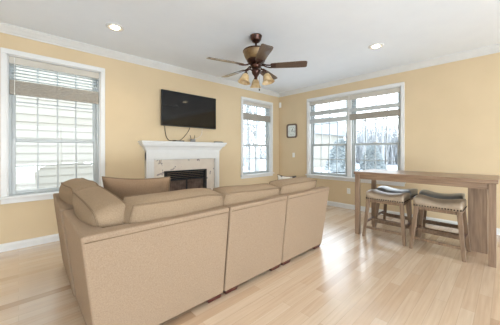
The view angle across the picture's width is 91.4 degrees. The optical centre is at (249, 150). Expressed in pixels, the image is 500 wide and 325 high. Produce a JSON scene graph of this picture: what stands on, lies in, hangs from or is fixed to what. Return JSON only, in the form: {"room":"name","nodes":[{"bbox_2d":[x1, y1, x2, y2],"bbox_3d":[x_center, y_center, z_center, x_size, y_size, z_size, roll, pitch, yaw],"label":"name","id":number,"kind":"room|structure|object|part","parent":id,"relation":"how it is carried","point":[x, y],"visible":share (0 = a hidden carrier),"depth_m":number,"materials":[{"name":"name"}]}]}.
{"room":"living room","nodes":[
{"label":"living room","id":0,"kind":"room"},
{"bbox_2d":[0,32,278,243],"bbox_3d":[-2.143,-0.150,3.867,8.215,2.740,0.160,0,0,-43],"label":"wall","id":1,"kind":"structure","parent":0,"point":[132,91],"depth_m":4.00,"materials":[{"name":"beige paint"}]},
{"bbox_2d":[0,233,59,251],"bbox_3d":[-2.140,1.173,3.747,8.055,0.094,0.018,0,0,-43],"label":"baseboard","id":2,"kind":"structure","parent":1,"relation":"attached to","point":[4,247],"depth_m":3.10,"materials":[{"name":"white paint"}]},
{"bbox_2d":[0,47,104,203],"bbox_3d":[-2.640,-0.298,3.357,1.148,1.889,0.215,0,0,-43],"label":"window","id":3,"kind":"structure","parent":1,"relation":"in","point":[9,194],"depth_m":3.13,"materials":[{"name":"white paint"}]},
{"bbox_2d":[9,56,98,103],"bbox_3d":[-2.619,-0.924,3.335,0.964,0.479,0.067,0,0,-43],"label":"window blind","id":4,"kind":"object","parent":3,"relation":"attached to","point":[21,88],"visible":1,"depth_m":3.28,"materials":[{"name":"white plastic"}]},
{"bbox_3d":[-2.622,-0.710,3.339,0.952,0.020,0.050,0,0,-44],"label":"rail","id":5,"kind":"part","parent":4,"relation":"part of","materials":[{"name":"white plastic"}]},
{"bbox_3d":[-2.688,-0.626,3.407,0.916,1.032,0.033,0,0,-44],"label":"sash","id":6,"kind":"part","parent":3,"relation":"part of","materials":[{"name":"white plastic"}]},
{"bbox_3d":[-2.661,0.197,3.379,0.916,0.702,0.033,0,0,-44],"label":"sash","id":7,"kind":"part","parent":3,"relation":"part of","materials":[{"name":"white plastic"}]},
{"bbox_2d":[0,22,278,96],"bbox_3d":[-2.116,-1.472,3.723,8.055,0.095,0.085,0,0,-43],"label":"trim","id":8,"kind":"structure","parent":1,"relation":"attached to","point":[5,28],"depth_m":3.73,"materials":[{"name":"white paint"}]},
{"bbox_2d":[161,89,215,128],"bbox_3d":[-1.141,-0.755,4.648,1.149,0.630,0.084,0,0,-43],"label":"television","id":9,"kind":"object","parent":1,"relation":"attached to","point":[178,109],"visible":1,"depth_m":4.56,"materials":[{"name":"black plastic"}]},
{"bbox_2d":[240,96,273,178],"bbox_3d":[0.149,-0.298,6.004,1.133,1.889,0.215,0,0,-43],"label":"window","id":10,"kind":"structure","parent":1,"relation":"in","point":[268,126],"depth_m":6.17,"materials":[{"name":"white paint"}]},
{"bbox_3d":[0.102,-0.626,6.054,0.901,1.032,0.033,0,0,-44],"label":"sash","id":11,"kind":"part","parent":10,"relation":"part of","materials":[{"name":"white plastic"}]},
{"bbox_3d":[0.129,0.197,6.026,0.901,0.702,0.033,0,0,-44],"label":"sash","id":12,"kind":"part","parent":10,"relation":"part of","materials":[{"name":"white plastic"}]},
{"bbox_3d":[0.117,-0.304,6.039,0.953,1.728,0.090,0,0,-44],"label":"frame","id":13,"kind":"part","parent":10,"relation":"part of","materials":[{"name":"white plastic"}]},
{"bbox_2d":[243,101,269,121],"bbox_3d":[0.166,-0.947,5.987,0.949,0.434,0.054,0,0,-43],"label":"window blind","id":14,"kind":"object","parent":10,"relation":"attached to","point":[246,116],"visible":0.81,"depth_m":5.95,"materials":[{"name":"white plastic"}]},
{"bbox_3d":[0.167,-0.740,5.986,0.937,0.020,0.050,0,0,-44],"label":"rail","id":15,"kind":"part","parent":14,"relation":"part of","materials":[{"name":"white plastic"}]},
{"bbox_2d":[0,0,499,92],"bbox_3d":[0.849,-1.590,0.599,8.375,0.140,9.020,0,0,-43],"label":"ceiling","id":16,"kind":"structure","parent":0,"point":[334,37],"depth_m":3.08,"materials":[{"name":"white paint"}]},
{"bbox_2d":[105,23,123,31],"bbox_3d":[-1.659,-1.510,2.999,0.204,0.019,0.204,0,0,-43],"label":"recessed light","id":17,"kind":"object","parent":16,"relation":"in","point":[112,26],"visible":1,"depth_m":2.98,"materials":[{"name":"white paint"}]},
{"bbox_3d":[-1.659,-1.508,2.999,0.104,0.014,0.104,0,0,-44],"label":"bulb","id":18,"kind":"part","parent":17,"relation":"part of","materials":[{"name":"white"}]},
{"bbox_2d":[206,33,306,90],"bbox_3d":[0.045,-1.156,3.261,1.290,0.728,1.241,0,0,-43],"label":"ceiling fan","id":19,"kind":"object","parent":16,"relation":"hanging from","point":[255,55],"visible":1,"depth_m":3.16,"materials":[{"name":"brown wood"}]},
{"bbox_3d":[-0.303,-1.115,3.034,0.462,0.037,0.138,0,0,-28],"label":"blade","id":20,"kind":"part","parent":19,"relation":"part of","materials":[{"name":"brown wood"}]},
{"bbox_3d":[-0.228,-1.115,3.535,0.462,0.037,0.138,0,0,44],"label":"blade","id":21,"kind":"part","parent":19,"relation":"part of","materials":[{"name":"brown wood"}]},
{"bbox_3d":[-0.079,-0.928,3.142,0.163,0.139,0.168,0,0,-30],"label":"lamp shade","id":22,"kind":"part","parent":19,"relation":"part of","materials":[{"name":"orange glass"}]},
{"bbox_3d":[0.079,-0.928,3.415,0.168,0.139,0.163,0,0,0],"label":"lamp shade","id":23,"kind":"part","parent":19,"relation":"part of","materials":[{"name":"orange glass"}]},
{"bbox_3d":[0.150,-1.115,2.808,0.138,0.037,0.462,0,0,-9],"label":"blade","id":24,"kind":"part","parent":19,"relation":"part of","materials":[{"name":"brown wood"}]},
{"bbox_3d":[0.237,-0.928,3.142,0.163,0.139,0.168,0,0,30],"label":"lamp shade","id":25,"kind":"part","parent":19,"relation":"part of","materials":[{"name":"beige glass"}]},
{"bbox_3d":[0.271,-1.115,3.619,0.138,0.037,0.462,0,0,27],"label":"blade","id":26,"kind":"part","parent":19,"relation":"part of","materials":[{"name":"brown wood"}]},
{"bbox_3d":[0.505,-1.115,3.170,0.462,0.037,0.138,0,0,8],"label":"blade","id":27,"kind":"part","parent":19,"relation":"part of","materials":[{"name":"brown wood"}]},
{"bbox_2d":[368,43,383,48],"bbox_3d":[1.829,-1.510,3.542,0.204,0.019,0.204,0,0,-43],"label":"recessed light","id":28,"kind":"object","parent":16,"relation":"in","point":[373,46],"visible":1,"depth_m":3.52,"materials":[{"name":"white paint"}]},
{"bbox_2d":[0,205,499,324],"bbox_3d":[0.849,1.280,0.599,8.375,0.120,9.020,0,0,-43],"label":"floor","id":29,"kind":"structure","parent":0,"point":[351,278],"depth_m":2.19,"materials":[{"name":"brown wood"}]},
{"bbox_2d":[138,140,226,190],"bbox_3d":[-1.168,0.528,4.554,1.715,1.384,0.185,0,0,-43],"label":"fireplace","id":30,"kind":"object","parent":29,"relation":"on","point":[162,158],"visible":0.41,"depth_m":4.54,"materials":[{"name":"white paint"}]},
{"bbox_2d":[138,140,226,143],"bbox_3d":[-1.168,-0.148,4.554,1.715,0.032,0.185,0,0,-44],"label":"mantel shelf","id":31,"kind":"object","parent":30,"relation":"attached to","point":[142,141],"depth_m":4.26,"materials":[{"name":"white paint"}]},
{"bbox_3d":[-1.174,-0.067,4.561,1.679,0.130,0.167,0,0,-44],"label":"mantel crown","id":32,"kind":"part","parent":30,"relation":"part of","materials":[{"name":"white paint"}]},
{"bbox_3d":[-1.202,0.791,4.613,0.883,0.858,0.047,0,0,-44],"label":"firebox frame","id":33,"kind":"part","parent":30,"relation":"part of","materials":[{"name":"black metal"}]},
{"bbox_2d":[53,176,328,324],"bbox_3d":[-0.568,0.750,2.846,2.627,0.941,1.826,0,0,-43],"label":"sectional sofa","id":34,"kind":"object","parent":29,"relation":"on","point":[152,258],"visible":1,"depth_m":1.77,"materials":[{"name":"beige fabric"}]},
{"bbox_3d":[-1.717,0.823,2.355,0.283,0.726,0.956,0,0,-44],"label":"panel","id":35,"kind":"part","parent":34,"relation":"part of","materials":[{"name":"beige fabric"}]},
{"bbox_2d":[59,178,96,204],"bbox_3d":[-1.630,0.542,2.382,0.338,0.525,0.794,0,0,-44],"label":"cushion","id":36,"kind":"object","parent":34,"relation":"on","point":[66,190],"depth_m":2.17,"materials":[{"name":"beige fabric"}]},
{"bbox_2d":[73,186,124,227],"bbox_3d":[-1.100,0.552,1.828,0.328,0.511,0.795,0,0,-44],"label":"cushion","id":37,"kind":"object","parent":34,"relation":"on","point":[93,206],"depth_m":1.59,"materials":[{"name":"beige fabric"}]},
{"bbox_2d":[102,176,169,199],"bbox_3d":[-1.064,0.495,2.310,0.647,0.512,0.217,0,0,1],"label":"throw pillow","id":38,"kind":"object","parent":34,"relation":"on","point":[120,187],"visible":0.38,"depth_m":2.24,"materials":[{"name":"beige fabric"}]},
{"bbox_3d":[-0.808,0.823,1.926,1.003,0.726,0.816,0,0,-44],"label":"panel","id":39,"kind":"part","parent":34,"relation":"part of","materials":[{"name":"beige fabric"}]},
{"bbox_2d":[123,188,222,223],"bbox_3d":[-0.564,0.552,1.873,0.789,0.493,0.284,0,0,-44],"label":"cushion","id":40,"kind":"object","parent":34,"relation":"on","point":[142,208],"depth_m":1.71,"materials":[{"name":"beige fabric"}]},
{"bbox_2d":[214,184,279,204],"bbox_3d":[-0.028,0.566,2.390,0.800,0.479,0.273,0,0,-44],"label":"cushion","id":41,"kind":"object","parent":34,"relation":"on","point":[238,194],"depth_m":2.23,"materials":[{"name":"beige fabric"}]},
{"bbox_3d":[0.028,0.823,2.331,0.746,0.726,0.251,0,0,-44],"label":"panel","id":42,"kind":"part","parent":34,"relation":"part of","materials":[{"name":"beige fabric"}]},
{"bbox_2d":[277,174,296,179],"bbox_3d":[0.495,0.534,3.229,0.280,0.431,0.145,0,0,36],"label":"throw pillow","id":43,"kind":"object","parent":34,"relation":"on","point":[278,175],"visible":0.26,"depth_m":3.22,"materials":[{"name":"white fabric"}]},
{"bbox_2d":[270,177,315,194],"bbox_3d":[0.497,0.563,2.890,0.749,0.477,0.274,0,0,-44],"label":"cushion","id":44,"kind":"object","parent":34,"relation":"on","point":[297,184],"depth_m":2.74,"materials":[{"name":"beige fabric"}]},
{"bbox_3d":[0.616,0.823,2.889,0.852,0.726,0.251,0,0,-44],"label":"panel","id":45,"kind":"part","parent":34,"relation":"part of","materials":[{"name":"beige fabric"}]},
{"bbox_2d":[362,189,411,245],"bbox_3d":[1.951,0.897,3.457,0.542,0.646,0.446,0,0,45],"label":"counter stool","id":46,"kind":"object","parent":29,"relation":"on","point":[376,196],"visible":1,"depth_m":3.39,"materials":[{"name":"brown wood"}]},
{"bbox_3d":[1.667,0.956,3.490,0.125,0.529,0.061,0,0,-9],"label":"leg","id":47,"kind":"part","parent":46,"relation":"part of","materials":[{"name":"brown wood"}]},
{"bbox_3d":[1.917,0.956,3.741,0.061,0.529,0.125,0,0,9],"label":"leg","id":48,"kind":"part","parent":46,"relation":"part of","materials":[{"name":"brown wood"}]},
{"bbox_3d":[1.951,0.632,3.457,0.470,0.116,0.360,0,0,45],"label":"seat","id":49,"kind":"part","parent":46,"relation":"part of","materials":[{"name":"beige leather"}]},
{"bbox_3d":[1.951,0.675,3.457,0.482,0.021,0.368,0,0,45],"label":"nailhead trim","id":50,"kind":"part","parent":46,"relation":"part of","materials":[{"name":"brown metal"}]},
{"bbox_3d":[1.951,0.710,3.457,0.446,0.041,0.326,0,0,45],"label":"seat frame","id":51,"kind":"part","parent":46,"relation":"part of","materials":[{"name":"brown wood"}]},
{"bbox_3d":[1.985,0.956,3.174,0.061,0.529,0.125,0,0,9],"label":"leg","id":52,"kind":"part","parent":46,"relation":"part of","materials":[{"name":"brown wood"}]},
{"bbox_3d":[2.235,0.956,3.425,0.125,0.529,0.061,0,0,-9],"label":"leg","id":53,"kind":"part","parent":46,"relation":"part of","materials":[{"name":"brown wood"}]},
{"bbox_2d":[375,186,417,232],"bbox_3d":[2.300,0.897,3.823,0.446,0.646,0.542,0,0,-42],"label":"counter stool","id":54,"kind":"object","parent":29,"relation":"on","point":[413,192],"visible":0.51,"depth_m":3.81,"materials":[{"name":"grey wood"}]},
{"bbox_3d":[2.018,0.956,3.872,0.125,0.529,0.061,0,0,-6],"label":"leg","id":55,"kind":"part","parent":54,"relation":"part of","materials":[{"name":"brown wood"}]},
{"bbox_3d":[2.283,0.956,4.108,0.061,0.529,0.125,0,0,12],"label":"leg","id":56,"kind":"part","parent":54,"relation":"part of","materials":[{"name":"brown wood"}]},
{"bbox_3d":[2.300,0.632,3.823,0.360,0.116,0.470,0,0,-42],"label":"seat","id":57,"kind":"part","parent":54,"relation":"part of","materials":[{"name":"grey leather"}]},
{"bbox_2d":[354,169,499,267],"bbox_3d":[2.301,0.762,3.302,0.715,0.915,1.498,0,0,-43],"label":"table","id":58,"kind":"object","parent":29,"relation":"on","point":[482,189],"visible":0.89,"depth_m":2.93,"materials":[{"name":"brown wood"}]},
{"bbox_3d":[1.588,0.782,3.596,0.060,0.875,0.060,0,0,-44],"label":"leg","id":59,"kind":"part","parent":58,"relation":"part of","materials":[{"name":"brown wood"}]},
{"bbox_3d":[2.046,0.782,4.030,0.060,0.875,0.060,0,0,-44],"label":"leg","id":60,"kind":"part","parent":58,"relation":"part of","materials":[{"name":"brown wood"}]},
{"bbox_3d":[2.821,0.782,3.015,0.237,0.875,0.174,0,0,-44],"label":"panel leg","id":61,"kind":"part","parent":58,"relation":"part of","materials":[{"name":"brown wood"}]},
{"bbox_3d":[2.557,0.782,2.574,0.060,0.875,0.060,0,0,-44],"label":"leg","id":62,"kind":"part","parent":58,"relation":"part of","materials":[{"name":"brown wood"}]},
{"bbox_2d":[409,194,470,261],"bbox_3d":[2.335,0.897,3.009,0.446,0.646,0.542,0,0,-43],"label":"counter stool","id":63,"kind":"object","parent":29,"relation":"on","point":[421,202],"visible":1,"depth_m":2.94,"materials":[{"name":"brown wood"}]},
{"bbox_3d":[2.053,0.956,3.052,0.125,0.529,0.061,0,0,-7],"label":"leg","id":64,"kind":"part","parent":63,"relation":"part of","materials":[{"name":"brown wood"}]},
{"bbox_3d":[2.312,0.956,3.294,0.061,0.529,0.125,0,0,11],"label":"leg","id":65,"kind":"part","parent":63,"relation":"part of","materials":[{"name":"brown wood"}]},
{"bbox_3d":[2.335,0.632,3.009,0.360,0.116,0.470,0,0,-43],"label":"seat","id":66,"kind":"part","parent":63,"relation":"part of","materials":[{"name":"beige leather"}]},
{"bbox_3d":[2.335,0.675,3.009,0.368,0.021,0.482,0,0,-43],"label":"nailhead trim","id":67,"kind":"part","parent":63,"relation":"part of","materials":[{"name":"brown metal"}]},
{"bbox_3d":[2.335,0.710,3.009,0.326,0.041,0.446,0,0,-43],"label":"seat frame","id":68,"kind":"part","parent":63,"relation":"part of","materials":[{"name":"brown wood"}]},
{"bbox_3d":[2.358,0.956,2.724,0.061,0.529,0.125,0,0,11],"label":"leg","id":69,"kind":"part","parent":63,"relation":"part of","materials":[{"name":"brown wood"}]},
{"bbox_3d":[2.618,0.956,2.965,0.125,0.529,0.061,0,0,-7],"label":"leg","id":70,"kind":"part","parent":63,"relation":"part of","materials":[{"name":"brown wood"}]},
{"bbox_2d":[415,190,465,247],"bbox_3d":[2.687,0.897,3.416,0.446,0.646,0.542,0,0,-45],"label":"counter stool","id":71,"kind":"object","parent":29,"relation":"on","point":[429,193],"visible":0.34,"depth_m":3.39,"materials":[{"name":"brown wood"}]},
{"bbox_3d":[2.403,0.956,3.450,0.125,0.529,0.061,0,0,-9],"label":"leg","id":72,"kind":"part","parent":71,"relation":"part of","materials":[{"name":"brown wood"}]},
{"bbox_3d":[2.655,0.956,3.700,0.061,0.529,0.125,0,0,9],"label":"leg","id":73,"kind":"part","parent":71,"relation":"part of","materials":[{"name":"brown wood"}]},
{"bbox_3d":[2.687,0.632,3.416,0.360,0.116,0.470,0,0,-45],"label":"seat","id":74,"kind":"part","parent":71,"relation":"part of","materials":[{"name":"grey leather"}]},
{"bbox_2d":[279,52,499,227],"bbox_3d":[3.828,-0.150,3.426,0.160,2.740,8.700,0,0,-43],"label":"wall","id":75,"kind":"structure","parent":0,"point":[452,109],"depth_m":4.06,"materials":[{"name":"beige paint"}]},
{"bbox_2d":[286,124,296,137],"bbox_3d":[1.062,-0.502,6.199,0.035,0.356,0.320,0,0,-43],"label":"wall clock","id":76,"kind":"object","parent":75,"relation":"attached to","point":[291,129],"visible":1,"depth_m":6.21,"materials":[{"name":"white"}]},
{"bbox_2d":[305,82,404,185],"bbox_3d":[2.123,-0.298,5.183,0.215,1.889,2.092,0,0,-43],"label":"window","id":77,"kind":"structure","parent":75,"relation":"in","point":[351,125],"depth_m":5.15,"materials":[{"name":"white paint"}]},
{"bbox_3d":[1.814,-0.304,5.577,0.090,1.728,0.914,0,0,-44],"label":"frame","id":78,"kind":"part","parent":77,"relation":"part of","materials":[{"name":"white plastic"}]},
{"bbox_2d":[310,96,348,123],"bbox_3d":[1.776,-0.902,5.513,0.054,0.523,0.950,0,0,-43],"label":"window blind","id":79,"kind":"object","parent":77,"relation":"attached to","point":[341,110],"visible":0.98,"depth_m":5.47,"materials":[{"name":"white plastic"}]},
{"bbox_3d":[1.775,-0.651,5.513,0.050,0.020,0.938,0,0,-44],"label":"rail","id":80,"kind":"part","parent":79,"relation":"part of","materials":[{"name":"white plastic"}]},
{"bbox_3d":[1.775,-0.835,5.513,0.050,0.020,0.938,0,0,-44],"label":"rail","id":81,"kind":"part","parent":79,"relation":"part of","materials":[{"name":"white plastic"}]},
{"bbox_3d":[1.801,0.197,5.566,0.033,0.702,0.862,0,0,-44],"label":"sash","id":82,"kind":"part","parent":77,"relation":"part of","materials":[{"name":"white plastic"}]},
{"bbox_3d":[1.829,-0.626,5.592,0.033,1.032,0.862,0,0,-44],"label":"sash","id":83,"kind":"part","parent":77,"relation":"part of","materials":[{"name":"white plastic"}]},
{"bbox_3d":[2.501,-0.304,4.853,0.090,1.728,0.914,0,0,-44],"label":"frame","id":84,"kind":"part","parent":77,"relation":"part of","materials":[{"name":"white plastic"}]},
{"bbox_2d":[349,87,399,119],"bbox_3d":[2.435,-0.903,4.818,0.054,0.521,0.950,0,0,-43],"label":"window blind","id":85,"kind":"object","parent":77,"relation":"attached to","point":[396,112],"visible":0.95,"depth_m":4.77,"materials":[{"name":"white plastic"}]},
{"bbox_3d":[2.434,-0.653,4.818,0.050,0.020,0.938,0,0,-44],"label":"rail","id":86,"kind":"part","parent":85,"relation":"part of","materials":[{"name":"white plastic"}]},
{"bbox_3d":[2.434,-0.818,4.818,0.050,0.020,0.938,0,0,-44],"label":"rail","id":87,"kind":"part","parent":85,"relation":"part of","materials":[{"name":"white plastic"}]},
{"bbox_3d":[2.517,-0.626,4.868,0.033,1.032,0.862,0,0,-44],"label":"sash","id":88,"kind":"part","parent":77,"relation":"part of","materials":[{"name":"white plastic"}]},
{"bbox_3d":[2.488,0.197,4.841,0.033,0.702,0.862,0,0,-44],"label":"sash","id":89,"kind":"part","parent":77,"relation":"part of","materials":[{"name":"white plastic"}]},
{"bbox_2d":[279,44,499,96],"bbox_3d":[3.739,-1.472,3.342,0.085,0.095,8.700,0,0,-43],"label":"trim","id":90,"kind":"structure","parent":75,"relation":"attached to","point":[493,49],"depth_m":4.36,"materials":[{"name":"white paint"}]},
{"bbox_2d":[327,201,499,234],"bbox_3d":[3.764,1.173,3.365,0.018,0.094,8.700,0,0,-43],"label":"baseboard","id":91,"kind":"structure","parent":75,"relation":"attached to","point":[331,203],"depth_m":4.66,"materials":[{"name":"white paint"}]},
{"label":"outside","id":92,"kind":"structure","parent":0,"visible":0},
{"bbox_2d":[243,155,396,173],"bbox_3d":[0.740,1.870,28.275,120.000,0.200,120.000,0,0,-44],"label":"snow","id":93,"kind":"object","parent":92,"point":[263,162],"depth_m":25.71,"materials":[{"name":"white snow"}]},
{"bbox_2d":[16,65,92,189],"bbox_3d":[-8.587,-2.605,7.015,7.800,8.750,6.800,0,0,-43],"label":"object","id":94,"kind":"structure","parent":93,"relation":"on","point":[26,114],"depth_m":6.21,"materials":[{"name":"white"}]},
{"bbox_2d":[245,127,250,161],"bbox_3d":[-1.249,-2.855,36.404,5.493,9.270,5.884,0,0,-12],"label":"bare tree","id":95,"kind":"object","parent":93,"relation":"on","point":[250,127],"visible":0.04,"depth_m":36.66,"materials":[{"name":"grey plant"}]},
{"bbox_2d":[243,112,261,165],"bbox_3d":[-0.783,-3.146,27.871,6.154,9.845,5.133,0,0,36],"label":"bare tree","id":96,"kind":"object","parent":93,"relation":"on","point":[244,134],"visible":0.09,"depth_m":27.61,"materials":[{"name":"grey plant"}]},
{"bbox_2d":[243,106,264,170],"bbox_3d":[0.970,-1.803,14.588,5.743,7.150,4.694,0,0,35],"label":"bare tree","id":97,"kind":"object","parent":93,"relation":"on","point":[251,122],"visible":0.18,"depth_m":14.81,"materials":[{"name":"grey plant"}]},
{"bbox_2d":[243,105,264,169],"bbox_3d":[-0.198,-2.856,22.176,7.918,9.258,6.421,0,0,1],"label":"bare tree","id":98,"kind":"object","parent":93,"relation":"on","point":[247,105],"visible":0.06,"depth_m":22.06,"materials":[{"name":"grey plant"}]},
{"bbox_2d":[245,117,397,164],"bbox_3d":[7.325,-1.415,49.715,15.311,6.528,51.909,0,0,-43],"label":"thicket","id":99,"kind":"object","parent":93,"relation":"on","point":[391,149],"visible":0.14,"depth_m":33.26,"materials":[{"name":"grey plant"}]},
{"bbox_2d":[314,117,345,167],"bbox_3d":[6.864,-1.005,29.812,8.000,5.550,7.000,0,0,-43],"label":"house","id":100,"kind":"structure","parent":93,"relation":"on","point":[333,127],"depth_m":26.64,"materials":[{"name":"white"}]},
{"bbox_2d":[323,138,357,172],"bbox_3d":[7.381,0.431,19.817,2.634,2.878,2.710,0,0,-43],"label":"evergreen shrub","id":101,"kind":"object","parent":93,"relation":"on","point":[341,149],"visible":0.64,"depth_m":19.36,"materials":[{"name":"grey plant"}]},
{"bbox_2d":[344,103,374,153],"bbox_3d":[12.525,-2.270,28.582,4.818,8.096,4.368,0,0,-43],"label":"bare tree","id":102,"kind":"object","parent":93,"relation":"on","point":[363,128],"visible":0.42,"depth_m":28.13,"materials":[{"name":"grey plant"}]},
{"bbox_2d":[358,145,385,170],"bbox_3d":[9.853,0.669,19.715,2.071,2.402,2.026,0,0,-43],"label":"evergreen shrub","id":103,"kind":"object","parent":93,"relation":"on","point":[370,150],"visible":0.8,"depth_m":19.29,"materials":[{"name":"grey plant"}]},
{"bbox_2d":[369,94,391,161],"bbox_3d":[11.740,-2.469,22.107,2.590,8.491,4.061,0,0,32],"label":"bare tree","id":104,"kind":"object","parent":93,"relation":"on","point":[382,124],"visible":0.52,"depth_m":21.46,"materials":[{"name":"grey plant"}]}
]}

